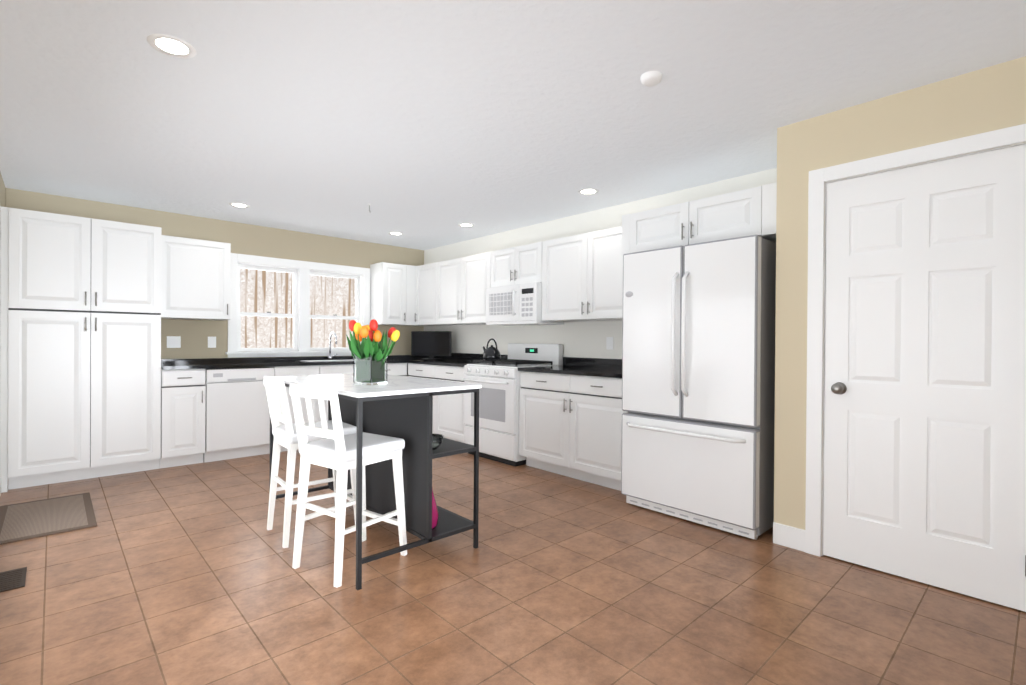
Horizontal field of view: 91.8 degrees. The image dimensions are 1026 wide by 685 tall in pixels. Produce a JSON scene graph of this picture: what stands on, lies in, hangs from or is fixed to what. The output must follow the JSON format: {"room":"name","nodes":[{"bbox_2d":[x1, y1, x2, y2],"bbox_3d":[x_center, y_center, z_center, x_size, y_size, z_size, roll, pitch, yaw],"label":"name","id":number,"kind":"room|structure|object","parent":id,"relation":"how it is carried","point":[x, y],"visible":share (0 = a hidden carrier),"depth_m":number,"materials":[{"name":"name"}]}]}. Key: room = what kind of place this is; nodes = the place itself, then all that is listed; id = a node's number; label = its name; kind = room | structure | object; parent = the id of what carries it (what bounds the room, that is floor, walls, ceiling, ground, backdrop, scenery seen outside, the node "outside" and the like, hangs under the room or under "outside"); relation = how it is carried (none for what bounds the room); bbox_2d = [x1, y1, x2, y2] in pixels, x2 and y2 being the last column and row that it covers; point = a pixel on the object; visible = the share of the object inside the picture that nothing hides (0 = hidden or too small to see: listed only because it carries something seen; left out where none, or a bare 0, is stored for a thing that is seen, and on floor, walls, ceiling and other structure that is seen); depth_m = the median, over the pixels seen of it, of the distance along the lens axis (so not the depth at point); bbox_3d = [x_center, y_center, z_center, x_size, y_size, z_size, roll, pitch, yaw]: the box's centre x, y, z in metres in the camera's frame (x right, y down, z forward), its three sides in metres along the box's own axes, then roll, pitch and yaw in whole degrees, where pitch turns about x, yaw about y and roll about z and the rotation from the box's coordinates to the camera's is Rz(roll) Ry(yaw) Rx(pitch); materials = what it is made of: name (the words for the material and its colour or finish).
{"room":"kitchen","nodes":[
{"label":"kitchen","id":0,"kind":"room"},
{"bbox_2d":[0,172,5,208],"bbox_3d":[-1.390,-0.053,0.981,0.120,2.400,8.465,0,0,-43],"label":"wall","id":1,"kind":"structure","parent":0,"point":[2,195],"depth_m":3.88,"materials":[{"name":"beige paint"}]},
{"bbox_2d":[6,188,423,358],"bbox_3d":[-2.770,-0.080,5.551,4.300,2.400,0.120,0,0,-43],"label":"wall","id":2,"kind":"structure","parent":0,"point":[250,239],"depth_m":5.20,"materials":[{"name":"beige paint"}]},
{"bbox_2d":[167,336,180,347],"bbox_3d":[-3.359,-0.004,4.921,0.115,0.115,0.008,0,0,-43],"label":"outlet","id":3,"kind":"object","parent":2,"relation":"attached to","point":[173,341],"depth_m":4.92,"materials":[{"name":"white plastic"}]},
{"bbox_2d":[161,235,230,319],"bbox_3d":[-3.154,-0.613,4.881,0.605,0.766,0.327,0,0,-43],"label":"upper cabinet","id":4,"kind":"object","parent":2,"relation":"attached to","point":[195,273],"depth_m":4.76,"materials":[{"name":"white wood"}]},
{"bbox_2d":[208,337,215,347],"bbox_3d":[-3.116,-0.003,5.145,0.075,0.115,0.008,0,0,-43],"label":"outlet","id":5,"kind":"object","parent":2,"relation":"attached to","point":[211,340],"depth_m":5.14,"materials":[{"name":"white plastic"}]},
{"bbox_2d":[225,253,369,357],"bbox_3d":[-2.445,-0.391,5.816,1.645,1.105,0.170,0,0,-43],"label":"window","id":6,"kind":"structure","parent":2,"relation":"in","point":[302,272],"depth_m":5.76,"materials":[{"name":"white wood"}]},
{"bbox_2d":[370,262,400,325],"bbox_3d":[-1.590,-0.607,6.327,0.334,0.766,0.327,0,0,-43],"label":"upper cabinet","id":7,"kind":"object","parent":2,"relation":"attached to","point":[385,278],"depth_m":6.19,"materials":[{"name":"white wood"}]},
{"bbox_2d":[401,264,416,325],"bbox_3d":[-1.411,-0.607,6.451,0.221,0.766,0.388,0,0,-43],"label":"upper cabinet","id":8,"kind":"object","parent":2,"relation":"attached to","point":[408,272],"depth_m":6.35,"materials":[{"name":"white wood"}]},
{"bbox_2d":[0,450,1025,684],"bbox_3d":[0.095,1.202,2.449,4.300,0.100,8.585,0,0,-43],"label":"floor","id":9,"kind":"structure","parent":0,"point":[183,575],"depth_m":2.21,"materials":[{"name":"tile"}]},
{"bbox_2d":[0,567,26,592],"bbox_3d":[-2.406,1.130,2.359,0.135,0.008,0.260,0,0,-43],"label":"floor vent","id":10,"kind":"object","parent":9,"relation":"in","point":[12,579],"visible":1,"depth_m":2.37,"materials":[{"name":"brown metal"}]},
{"bbox_2d":[0,492,96,544],"bbox_3d":[-3.027,1.122,3.222,0.465,0.010,0.880,0,0,-43],"label":"rug","id":11,"kind":"object","parent":9,"relation":"on","point":[36,519],"visible":0.95,"depth_m":3.17,"materials":[{"name":"grey fabric"}]},
{"bbox_2d":[0,206,163,492],"bbox_3d":[-3.644,0.054,4.237,0.984,2.130,0.617,0,0,-43],"label":"tall cabinet","id":12,"kind":"object","parent":9,"relation":"on","point":[93,384],"depth_m":3.98,"materials":[{"name":"white wood"}]},
{"bbox_2d":[164,370,205,467],"bbox_3d":[-3.162,0.678,4.689,0.337,0.885,0.617,0,0,-43],"label":"base cabinet","id":13,"kind":"object","parent":9,"relation":"on","point":[184,390],"depth_m":4.47,"materials":[{"name":"white wood"}]},
{"bbox_2d":[160,358,407,369],"bbox_3d":[-2.150,0.224,5.605,3.066,0.030,0.641,0,0,-43],"label":"countertop","id":14,"kind":"structure","parent":13,"relation":"on","point":[307,361],"depth_m":5.02,"materials":[{"name":"black stone"}]},
{"bbox_2d":[328,332,336,359],"bbox_3d":[-2.096,0.040,5.872,0.112,0.335,0.205,0,0,-43],"label":"faucet","id":15,"kind":"object","parent":14,"relation":"on","point":[330,356],"visible":0.94,"depth_m":5.90,"materials":[{"name":"silver metal"}]},
{"bbox_2d":[411,331,451,359],"bbox_3d":[-1.028,0.036,6.245,0.281,0.355,0.508,0,0,-43],"label":"television","id":16,"kind":"object","parent":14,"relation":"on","point":[431,344],"visible":0.98,"depth_m":6.22,"materials":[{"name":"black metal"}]},
{"bbox_2d":[203,367,273,462],"bbox_3d":[-2.814,0.686,4.999,0.584,0.872,0.624,0,0,-43],"label":"dishwasher","id":17,"kind":"object","parent":9,"relation":"on","point":[237,418],"visible":0.75,"depth_m":4.76,"materials":[{"name":"white metal"}]},
{"bbox_2d":[256,366,352,451],"bbox_3d":[-2.244,0.681,5.538,0.971,0.885,0.617,0,0,-43],"label":"base cabinet","id":18,"kind":"object","parent":9,"relation":"on","point":[279,371],"depth_m":5.19,"materials":[{"name":"white wood"}]},
{"bbox_2d":[263,376,356,547],"bbox_3d":[-1.221,0.673,3.023,0.470,0.936,0.362,0,0,-40],"label":"stool","id":19,"kind":"object","parent":9,"relation":"on","point":[285,436],"visible":0.69,"depth_m":2.92,"materials":[{"name":"white wood"}]},
{"bbox_2d":[290,384,406,587],"bbox_3d":[-0.849,0.678,2.592,0.362,0.936,0.470,1,0,34],"label":"stool","id":20,"kind":"object","parent":9,"relation":"on","point":[335,449],"visible":1,"depth_m":2.49,"materials":[{"name":"white wood"}]},
{"bbox_2d":[269,374,481,589],"bbox_3d":[-0.888,0.687,3.008,0.734,0.912,1.300,0,0,-43],"label":"island table","id":21,"kind":"object","parent":9,"relation":"on","point":[396,406],"visible":0.65,"depth_m":2.72,"materials":[{"name":"white stone"}]},
{"bbox_2d":[346,319,399,384],"bbox_3d":[-0.791,0.051,2.780,0.296,0.361,0.255,0,0,-43],"label":"flower vase","id":22,"kind":"object","parent":21,"relation":"on","point":[370,353],"visible":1,"depth_m":2.73,"materials":[{"name":"clear glass"}]},
{"bbox_2d":[432,475,438,528],"bbox_3d":[-0.460,0.869,2.711,0.110,0.285,0.110,0,0,-43],"label":"bottle","id":23,"kind":"object","parent":21,"relation":"on","point":[435,514],"visible":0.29,"depth_m":2.69,"materials":[{"name":"pink glass"}]},
{"bbox_2d":[432,434,442,449],"bbox_3d":[-0.450,0.546,2.717,0.140,0.070,0.140,0,0,-43],"label":"glass bowl","id":24,"kind":"object","parent":21,"relation":"on","point":[437,439],"visible":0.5,"depth_m":2.68,"materials":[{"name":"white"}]},
{"bbox_2d":[387,362,403,375],"bbox_3d":[-1.708,0.683,5.993,0.674,0.885,0.677,0,0,-43],"label":"base cabinet","id":25,"kind":"object","parent":9,"relation":"on","point":[393,368],"depth_m":5.90,"materials":[{"name":"white wood"}]},
{"bbox_2d":[404,362,465,442],"bbox_3d":[-0.675,0.691,5.767,0.677,0.885,1.221,0,0,-43],"label":"base cabinet","id":26,"kind":"object","parent":9,"relation":"on","point":[448,410],"depth_m":5.44,"materials":[{"name":"white wood"}]},
{"bbox_2d":[408,358,480,365],"bbox_3d":[-0.643,0.234,5.762,0.641,0.030,1.176,0,0,-43],"label":"countertop","id":27,"kind":"structure","parent":26,"relation":"on","point":[447,361],"depth_m":5.75,"materials":[{"name":"black stone"}]},
{"bbox_2d":[463,343,562,466],"bbox_3d":[-0.024,0.576,5.012,0.727,1.130,0.756,0,0,-43],"label":"range","id":28,"kind":"object","parent":9,"relation":"on","point":[499,392],"visible":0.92,"depth_m":4.79,"materials":[{"name":"white enameled metal"},{"name":"glass"},{"name":"black metal"}]},
{"bbox_2d":[483,338,500,360],"bbox_3d":[-0.233,0.069,5.090,0.188,0.223,0.237,0,0,-43],"label":"kettle","id":29,"kind":"object","parent":28,"relation":"on","point":[491,353],"visible":1,"depth_m":5.01,"materials":[{"name":"black metal"}]},
{"bbox_2d":[518,370,627,490],"bbox_3d":[0.692,0.706,4.333,0.617,0.885,1.206,0,0,-43],"label":"base cabinet","id":30,"kind":"object","parent":9,"relation":"on","point":[570,425],"depth_m":4.10,"materials":[{"name":"white wood"}]},
{"bbox_2d":[518,366,621,377],"bbox_3d":[0.687,0.249,4.324,0.641,0.030,1.206,0,0,-43],"label":"countertop","id":31,"kind":"structure","parent":30,"relation":"on","point":[588,371],"depth_m":4.26,"materials":[{"name":"black stone"}]},
{"bbox_2d":[621,235,775,538],"bbox_3d":[1.344,0.267,3.428,0.842,1.780,0.920,0,0,-43],"label":"refrigerator","id":32,"kind":"object","parent":9,"relation":"on","point":[698,370],"visible":1,"depth_m":3.08,"materials":[{"name":"white metal"}]},
{"bbox_2d":[0,0,1025,249],"bbox_3d":[0.112,-1.298,2.440,4.300,0.100,8.585,0,0,-43],"label":"ceiling","id":33,"kind":"structure","parent":0,"point":[424,124],"depth_m":2.52,"materials":[{"name":"grey paint"}]},
{"bbox_2d":[147,34,196,58],"bbox_3d":[-1.448,-1.256,2.111,0.176,0.004,0.176,0,0,-43],"label":"recessed light","id":34,"kind":"object","parent":33,"relation":"in","point":[172,46],"visible":1,"depth_m":2.11,"materials":[{"name":"white"}]},
{"bbox_2d":[229,203,249,207],"bbox_3d":[-2.541,-1.273,4.614,0.176,0.004,0.176,0,0,-43],"label":"recessed light","id":35,"kind":"object","parent":33,"relation":"in","point":[240,205],"visible":1,"depth_m":4.62,"materials":[{"name":"white"}]},
{"bbox_2d":[388,232,402,234],"bbox_3d":[-1.367,-1.269,5.802,0.176,0.004,0.176,0,0,-43],"label":"recessed light","id":36,"kind":"object","parent":33,"relation":"in","point":[394,233],"visible":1,"depth_m":5.79,"materials":[{"name":"white"}]},
{"bbox_2d":[458,223,473,226],"bbox_3d":[-0.502,-1.262,5.353,0.176,0.004,0.176,0,0,-43],"label":"recessed light","id":37,"kind":"object","parent":33,"relation":"in","point":[466,225],"visible":1,"depth_m":5.36,"materials":[{"name":"white"}]},
{"bbox_2d":[578,188,598,194],"bbox_3d":[0.625,-1.249,4.119,0.176,0.004,0.176,0,0,-43],"label":"recessed light","id":38,"kind":"object","parent":33,"relation":"in","point":[589,191],"visible":1,"depth_m":4.11,"materials":[{"name":"white"}]},
{"bbox_2d":[641,71,662,86],"bbox_3d":[0.647,-1.229,2.324,0.100,0.030,0.100,0,0,-43],"label":"smoke detector","id":39,"kind":"object","parent":33,"relation":"attached to","point":[650,78],"visible":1,"depth_m":2.30,"materials":[{"name":"white plastic"}]},
{"bbox_2d":[424,168,776,358],"bbox_3d":[1.679,-0.043,3.819,0.120,2.400,8.465,0,0,-43],"label":"wall","id":40,"kind":"structure","parent":0,"point":[584,339],"depth_m":4.97,"materials":[{"name":"white paint"}]},
{"bbox_2d":[417,263,432,325],"bbox_3d":[-0.960,-0.603,6.337,0.327,0.766,0.554,0,0,-43],"label":"upper cabinet","id":41,"kind":"object","parent":40,"relation":"attached to","point":[424,272],"depth_m":6.26,"materials":[{"name":"white wood"}]},
{"bbox_2d":[433,251,492,325],"bbox_3d":[-0.466,-0.598,5.803,0.327,0.766,1.140,0,0,-43],"label":"upper cabinet","id":42,"kind":"object","parent":40,"relation":"attached to","point":[460,285],"depth_m":5.68,"materials":[{"name":"white wood"}]},
{"bbox_2d":[493,242,540,286],"bbox_3d":[0.139,-0.776,5.149,0.327,0.396,0.760,0,0,-43],"label":"upper cabinet","id":43,"kind":"object","parent":40,"relation":"attached to","point":[519,264],"depth_m":5.00,"materials":[{"name":"white wood"}]},
{"bbox_2d":[486,282,563,325],"bbox_3d":[0.095,-0.379,5.113,0.439,0.391,0.752,0,0,-43],"label":"microwave","id":44,"kind":"object","parent":43,"relation":"attached to","point":[516,305],"visible":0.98,"depth_m":4.93,"materials":[{"name":"white plastic"}]},
{"bbox_2d":[424,354,621,369],"bbox_3d":[0.045,0.182,5.476,0.020,0.085,3.771,0,0,-43],"label":"backsplash","id":45,"kind":"structure","parent":40,"relation":"attached to","point":[567,361],"depth_m":4.82,"materials":[{"name":"black stone"}]},
{"bbox_2d":[541,227,622,321],"bbox_3d":[0.749,-0.584,4.490,0.327,0.766,1.161,0,0,-43],"label":"upper cabinet","id":46,"kind":"object","parent":40,"relation":"attached to","point":[579,277],"depth_m":4.39,"materials":[{"name":"white wood"}]},
{"bbox_2d":[606,337,612,349],"bbox_3d":[0.891,0.007,4.576,0.008,0.115,0.075,0,0,-43],"label":"outlet","id":47,"kind":"object","parent":40,"relation":"attached to","point":[609,340],"depth_m":4.57,"materials":[{"name":"white plastic"}]},
{"bbox_2d":[617,182,776,257],"bbox_3d":[1.425,-0.806,3.557,0.602,0.306,1.124,0,0,-43],"label":"upper cabinet","id":48,"kind":"object","parent":40,"relation":"attached to","point":[752,211],"depth_m":3.29,"materials":[{"name":"white wood"}]},
{"bbox_2d":[774,56,1025,554],"bbox_3d":[2.973,-0.026,1.819,0.695,2.400,3.530,0,0,-43],"label":"wall","id":49,"kind":"structure","parent":0,"point":[989,99],"depth_m":2.74,"materials":[{"name":"beige paint"}]},
{"bbox_2d":[0,478,804,551],"bbox_3d":[0.054,1.093,1.981,3.365,0.120,7.715,0,0,-43],"label":"baseboard","id":50,"kind":"structure","parent":49,"relation":"attached to","point":[789,536],"depth_m":2.81,"materials":[{"name":"white wood"}]},
{"bbox_2d":[805,124,1025,556],"bbox_3d":[1.982,0.112,2.439,0.118,2.105,0.935,0,0,-43],"label":"trim","id":51,"kind":"structure","parent":49,"relation":"attached to","point":[820,179],"depth_m":2.70,"materials":[{"name":"white wood"}]},
{"bbox_2d":[823,144,1025,611],"bbox_3d":[1.948,0.149,2.408,0.102,2.016,0.774,0,0,-43],"label":"closet door","id":52,"kind":"structure","parent":49,"relation":"in","point":[925,401],"depth_m":2.38,"materials":[{"name":"white wood"}]},
{"label":"outside","id":53,"kind":"structure","parent":0,"visible":0},
{"bbox_2d":[240,268,355,347],"bbox_3d":[-4.301,-0.901,8.167,17.000,6.000,0.050,0,0,-43],"label":"window","id":54,"kind":"structure","parent":53,"point":[262,291],"depth_m":8.51,"materials":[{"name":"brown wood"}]}
]}

